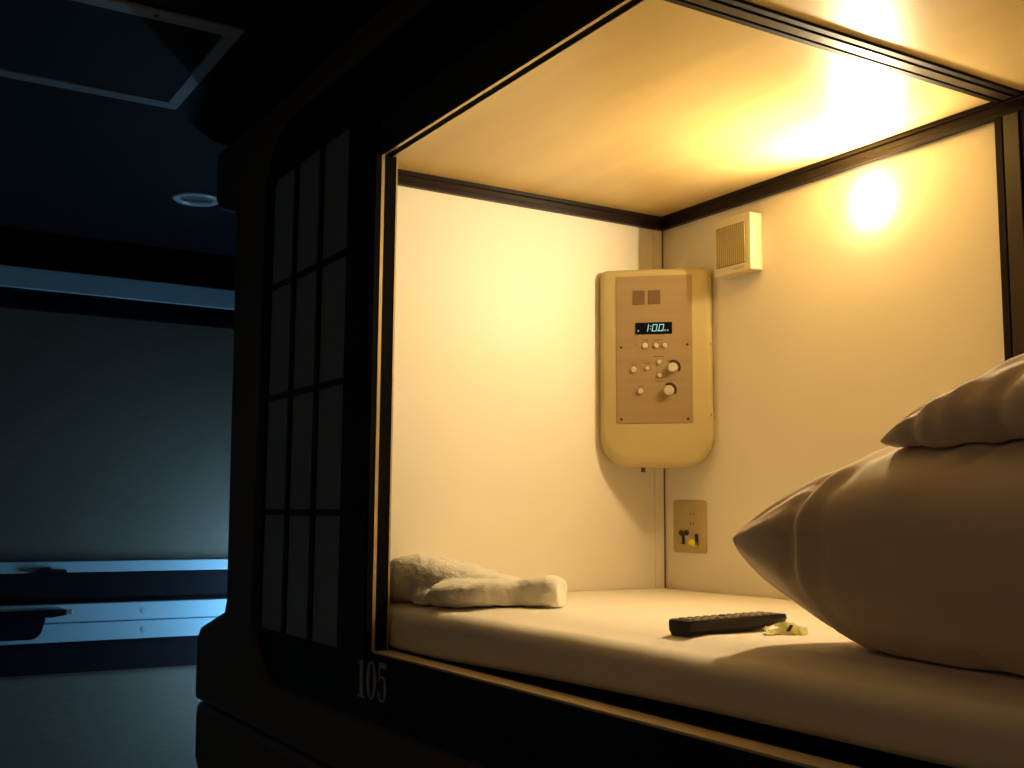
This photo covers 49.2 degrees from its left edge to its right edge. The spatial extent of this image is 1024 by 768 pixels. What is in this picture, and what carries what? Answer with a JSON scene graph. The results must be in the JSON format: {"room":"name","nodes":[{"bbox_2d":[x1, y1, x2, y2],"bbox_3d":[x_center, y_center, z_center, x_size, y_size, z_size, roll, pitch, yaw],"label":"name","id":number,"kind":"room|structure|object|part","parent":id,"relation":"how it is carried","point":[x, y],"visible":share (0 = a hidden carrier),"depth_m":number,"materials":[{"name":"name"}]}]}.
{"room":"capsule hotel","nodes":[
{"label":"capsule hotel","id":0,"kind":"room"},
{"bbox_2d":[0,0,389,272],"bbox_3d":[0.150,-0.945,3.175,5.200,0.050,7.000,4,-8,-31],"label":"ceiling","id":1,"kind":"structure","parent":0,"point":[83,173],"depth_m":3.93,"materials":[{"name":"paint"}]},
{"bbox_2d":[0,0,244,109],"bbox_3d":[-1.158,-0.929,3.113,0.625,0.014,0.690,4,-8,-31],"label":"ceiling hatch","id":2,"kind":"object","parent":1,"relation":"attached to","point":[118,49],"visible":1,"depth_m":3.09,"materials":[{"name":"grey plastic"}]},
{"bbox_2d":[172,192,217,206],"bbox_3d":[-1.298,-0.758,4.605,0.196,0.012,0.196,4,-8,-31],"label":"recessed light","id":3,"kind":"object","parent":1,"relation":"in","point":[199,199],"visible":0.95,"depth_m":4.60,"materials":[{"name":"grey"}]},
{"bbox_2d":[389,186,654,601],"bbox_3d":[0.059,0.075,3.025,0.934,1.248,0.030,4,-8,-31],"label":"wall","id":4,"kind":"structure","parent":0,"point":[500,463],"depth_m":2.98,"materials":[{"name":"white paint"}]},
{"bbox_2d":[398,169,664,230],"bbox_3d":[0.062,-0.499,3.063,0.902,0.038,0.017,4,-8,-31],"label":"trim","id":5,"kind":"structure","parent":4,"relation":"attached to","point":[410,179],"depth_m":3.04,"materials":[{"name":"black metal"}]},
{"bbox_2d":[653,230,663,587],"bbox_3d":[0.423,0.120,3.224,0.032,1.150,0.002,4,-8,-31],"label":"trim","id":6,"kind":"structure","parent":4,"relation":"attached to","point":[657,235],"depth_m":3.19,"materials":[{"name":"beige laminate"}]},
{"bbox_2d":[662,231,665,587],"bbox_3d":[0.438,0.121,3.232,0.004,1.150,0.004,4,-8,-31],"label":"trim","id":7,"kind":"structure","parent":4,"relation":"attached to","point":[662,231],"depth_m":3.19,"materials":[{"name":"brown"}]},
{"bbox_2d":[394,0,1023,216],"bbox_3d":[0.602,-0.633,2.169,0.924,0.030,2.122,4,-8,-31],"label":"ceiling","id":8,"kind":"structure","parent":0,"point":[666,108],"depth_m":2.37,"materials":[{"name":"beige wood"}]},
{"bbox_2d":[664,0,1021,102],"bbox_3d":[0.647,-0.624,2.087,0.894,0.006,0.062,4,-8,-31],"label":"ceiling trim","id":9,"kind":"structure","parent":8,"relation":"attached to","point":[742,12],"depth_m":2.07,"materials":[{"name":"brown"}]},
{"bbox_2d":[663,122,1004,599],"bbox_3d":[1.004,0.003,2.345,0.030,1.248,2.122,4,-8,-31],"label":"wall","id":10,"kind":"structure","parent":0,"point":[851,322],"depth_m":2.71,"materials":[{"name":"white paint"}]},
{"bbox_2d":[600,267,713,471],"bbox_3d":[0.400,-0.040,3.093,0.238,0.566,0.227,4,-8,-31],"label":"control panel","id":11,"kind":"object","parent":10,"relation":"attached to","point":[657,389],"visible":1,"depth_m":3.08,"materials":[{"name":"beige plastic"}]},
{"bbox_2d":[633,290,644,304],"bbox_3d":[0.352,-0.240,3.106,0.033,0.040,0.002,-1,-7,12],"label":"speaker grille","id":12,"kind":"object","parent":11,"relation":"attached to","point":[638,295],"depth_m":3.11,"materials":[{"name":"brown plastic"}]},
{"bbox_2d":[648,290,659,303],"bbox_3d":[0.394,-0.240,3.097,0.033,0.040,0.002,-1,-7,12],"label":"speaker grille","id":13,"kind":"object","parent":11,"relation":"attached to","point":[653,295],"depth_m":3.10,"materials":[{"name":"brown plastic"}]},
{"bbox_3d":[0.392,-0.097,3.083,0.209,0.411,0.003,-1,-7,12],"label":"plate","id":14,"kind":"part","parent":11,"relation":"part of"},
{"bbox_3d":[0.427,0.017,3.051,0.027,0.027,0.020,-1,-7,12],"label":"dial knob","id":15,"kind":"part","parent":11,"relation":"part of","materials":[{"name":"beige plastic"}]},
{"bbox_3d":[0.439,-0.045,3.056,0.027,0.027,0.020,-1,-7,12],"label":"dial knob","id":16,"kind":"part","parent":11,"relation":"part of","materials":[{"name":"beige plastic"}]},
{"bbox_2d":[673,501,706,553],"bbox_3d":[0.488,0.396,3.100,0.020,0.144,0.136,4,-8,-31],"label":"outlet plate","id":17,"kind":"object","parent":10,"relation":"attached to","point":[689,517],"visible":1,"depth_m":3.10,"materials":[{"name":"brown plastic"}]},
{"bbox_3d":[0.478,0.431,3.115,0.006,0.029,0.016,4,-8,-31],"label":"plug stem","id":18,"kind":"part","parent":17,"relation":"part of","materials":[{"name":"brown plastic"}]},
{"bbox_2d":[679,513,693,535],"bbox_3d":[0.485,0.390,3.109,0.006,0.064,0.064,4,-8,-31],"label":"socket","id":19,"kind":"object","parent":17,"relation":"attached to","point":[686,520],"depth_m":3.11,"materials":[{"name":"brown plastic"}]},
{"bbox_2d":[687,509,696,527],"bbox_3d":[0.498,0.372,3.094,0.002,0.051,0.042,4,-8,-31],"label":"socket","id":20,"kind":"object","parent":17,"relation":"attached to","point":[691,513],"depth_m":3.09,"materials":[{"name":"white plastic"}]},
{"bbox_2d":[714,212,762,278],"bbox_3d":[0.601,-0.368,2.985,0.046,0.153,0.142,4,-8,-31],"label":"speaker","id":21,"kind":"object","parent":10,"relation":"in","point":[737,239],"visible":1,"depth_m":2.95,"materials":[{"name":"beige plastic"}]},
{"bbox_2d":[715,221,745,268],"bbox_3d":[0.582,-0.369,2.978,0.005,0.109,0.114,4,-8,-31],"label":"grille","id":22,"kind":"object","parent":21,"relation":"attached to","point":[730,236],"depth_m":2.98,"materials":[{"name":"beige plastic"}]},
{"bbox_2d":[661,90,1023,229],"bbox_3d":[0.993,-0.571,2.392,0.017,0.038,2.102,4,-8,-31],"label":"trim","id":23,"kind":"structure","parent":10,"relation":"attached to","point":[986,113],"depth_m":2.67,"materials":[{"name":"brown wood"}]},
{"bbox_2d":[859,186,883,215],"bbox_3d":[0.844,-0.430,2.629,0.007,0.072,0.072,4,-8,-31],"label":"wall lamp","id":24,"kind":"object","parent":10,"relation":"attached to","point":[872,198],"visible":1,"depth_m":2.62,"materials":[{"name":"white glass"}]},
{"bbox_2d":[994,109,1023,360],"bbox_3d":[1.034,-0.048,2.258,0.016,1.030,0.078,4,-8,-31],"label":"door frame","id":25,"kind":"structure","parent":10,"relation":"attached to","point":[1009,129],"depth_m":2.29,"materials":[{"name":"brown"}]},
{"bbox_3d":[0.126,2.303,2.798,5.200,0.050,7.000,4,-8,-31],"label":"floor","id":26,"kind":"structure","parent":0,"visible":0},
{"bbox_2d":[0,245,234,676],"bbox_3d":[-2.181,0.966,5.283,3.550,3.135,0.594,4,-8,-31],"label":"bank","id":27,"kind":"object","parent":26,"relation":"on","point":[120,620],"visible":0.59,"depth_m":5.21,"materials":[{"name":"blue"}]},
{"bbox_2d":[0,607,72,640],"bbox_3d":[-2.241,1.040,4.813,0.632,0.128,0.152,4,-8,-31],"label":"tray","id":28,"kind":"object","parent":27,"relation":"attached to","point":[25,623],"visible":1,"depth_m":4.84,"materials":[{"name":"black plastic"}]},
{"bbox_2d":[0,665,201,767],"bbox_3d":[-2.052,1.828,4.960,3.510,1.060,0.042,4,-8,-31],"label":"screen","id":29,"kind":"object","parent":27,"relation":"attached to","point":[141,717],"visible":0.33,"depth_m":5.11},
{"bbox_3d":[-2.047,0.914,5.069,3.550,0.111,0.046,4,-8,-31],"label":"rail","id":30,"kind":"part","parent":27,"relation":"part of","materials":[{"name":"metal"}]},
{"bbox_2d":[0,307,233,573],"bbox_3d":[-2.036,0.263,5.134,3.510,1.189,0.060,4,-8,-31],"label":"screen","id":31,"kind":"object","parent":27,"relation":"on","point":[115,433],"visible":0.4,"depth_m":5.25,"materials":[{"name":"black plastic"}]},
{"bbox_3d":[-2.036,-0.467,5.227,3.550,0.097,0.050,4,-8,-31],"label":"rail","id":32,"kind":"part","parent":27,"relation":"part of","materials":[{"name":"grey metal"}]},
{"bbox_2d":[195,701,332,767],"bbox_3d":[0.399,1.558,2.285,1.061,1.306,3.905,4,-8,-31],"label":"capsule","id":33,"kind":"object","parent":26,"relation":"on","point":[223,740],"visible":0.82,"depth_m":3.34,"materials":[{"name":"brown plastic"}]},
{"bbox_2d":[196,0,952,767],"bbox_3d":[0.407,-0.029,2.467,1.068,1.880,3.905,4,-8,-31],"label":"capsule","id":34,"kind":"object","parent":33,"relation":"on","point":[394,708],"visible":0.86,"depth_m":2.59,"materials":[{"name":"brown plastic"}]},
{"bbox_2d":[251,48,382,659],"bbox_3d":[-0.542,-0.058,3.024,0.016,1.482,0.810,4,-8,-31],"label":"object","id":35,"kind":"structure","parent":34,"relation":"attached to","point":[309,557],"depth_m":2.97,"materials":[{"name":"black wood"}]},
{"bbox_3d":[-0.671,0.529,3.167,0.003,0.330,0.193,4,-8,-31],"label":"paper pane","id":36,"kind":"part","parent":35,"relation":"part of","materials":[{"name":"paper"}]},
{"bbox_3d":[-0.668,0.201,3.205,0.003,0.330,0.193,4,-8,-31],"label":"paper pane","id":37,"kind":"part","parent":35,"relation":"part of","materials":[{"name":"paper"}]},
{"bbox_3d":[-0.666,-0.128,3.243,0.003,0.330,0.193,4,-8,-31],"label":"paper pane","id":38,"kind":"part","parent":35,"relation":"part of","materials":[{"name":"grey paper"}]},
{"bbox_3d":[-0.663,-0.457,3.281,0.003,0.330,0.193,4,-8,-31],"label":"paper pane","id":39,"kind":"part","parent":35,"relation":"part of","materials":[{"name":"grey paper"}]},
{"bbox_3d":[-0.570,0.511,3.003,0.003,0.330,0.193,4,-8,-31],"label":"paper pane","id":40,"kind":"part","parent":35,"relation":"part of","materials":[{"name":"paper"}]},
{"bbox_3d":[-0.568,0.182,3.041,0.003,0.330,0.193,4,-8,-31],"label":"paper pane","id":41,"kind":"part","parent":35,"relation":"part of","materials":[{"name":"paper"}]},
{"bbox_3d":[-0.565,-0.146,3.079,0.003,0.330,0.193,4,-8,-31],"label":"paper pane","id":42,"kind":"part","parent":35,"relation":"part of","materials":[{"name":"grey paper"}]},
{"bbox_3d":[-0.563,-0.475,3.117,0.003,0.330,0.193,4,-8,-31],"label":"paper pane","id":43,"kind":"part","parent":35,"relation":"part of","materials":[{"name":"grey paper"}]},
{"bbox_3d":[-0.469,0.493,2.838,0.003,0.330,0.193,4,-8,-31],"label":"paper pane","id":44,"kind":"part","parent":35,"relation":"part of","materials":[{"name":"paper"}]},
{"bbox_3d":[-0.467,0.164,2.876,0.003,0.330,0.193,4,-8,-31],"label":"paper pane","id":45,"kind":"part","parent":35,"relation":"part of","materials":[{"name":"grey paper"}]},
{"bbox_3d":[-0.464,-0.165,2.914,0.003,0.330,0.193,4,-8,-31],"label":"paper pane","id":46,"kind":"part","parent":35,"relation":"part of","materials":[{"name":"grey paper"}]},
{"bbox_3d":[-0.462,-0.494,2.953,0.003,0.330,0.193,4,-8,-31],"label":"paper pane","id":47,"kind":"part","parent":35,"relation":"part of","materials":[{"name":"grey paper"}]},
{"bbox_3d":[0.017,-0.059,2.231,0.140,1.880,3.905,4,-8,-31],"label":"frame","id":48,"kind":"part","parent":34,"relation":"part of","materials":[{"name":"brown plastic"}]},
{"bbox_2d":[389,588,1023,767],"bbox_3d":[0.601,0.505,2.042,0.899,0.114,2.114,4,-8,-31],"label":"mattress","id":49,"kind":"object","parent":34,"relation":"on","point":[820,682],"visible":0.68,"depth_m":1.75,"materials":[{"name":"white fabric"}]},
{"bbox_2d":[389,554,568,607],"bbox_3d":[-0.099,0.455,2.585,0.493,0.115,0.190,-5,-9,41],"label":"towel","id":50,"kind":"object","parent":49,"relation":"on","point":[436,580],"visible":1,"depth_m":2.52,"materials":[{"name":"white fabric"}]},
{"bbox_2d":[669,611,786,636],"bbox_3d":[0.391,0.428,2.000,0.236,0.033,0.060,4,-8,-31],"label":"remote control","id":51,"kind":"object","parent":49,"relation":"on","point":[690,626],"visible":1,"depth_m":1.96,"materials":[{"name":"black plastic"}]},
{"bbox_2d":[764,621,807,635],"bbox_3d":[0.479,0.427,1.956,0.075,0.023,0.044,0,-7,4],"label":"wrapper","id":52,"kind":"object","parent":49,"relation":"on","point":[781,628],"visible":1,"depth_m":1.95,"materials":[{"name":"beige plastic"}]},
{"bbox_2d":[733,438,1023,675],"bbox_3d":[0.804,0.224,1.605,0.582,0.346,0.855,3,-7,-24],"label":"pillow","id":53,"kind":"object","parent":49,"relation":"on","point":[916,552],"visible":0.94,"depth_m":1.54,"materials":[{"name":"white fabric"}]},
{"bbox_2d":[880,353,1023,447],"bbox_3d":[0.871,0.010,1.486,0.483,0.164,0.596,2,-7,-17],"label":"pillow","id":54,"kind":"object","parent":53,"relation":"on","point":[989,407],"visible":1,"depth_m":1.53,"materials":[{"name":"white fabric"}]}
]}

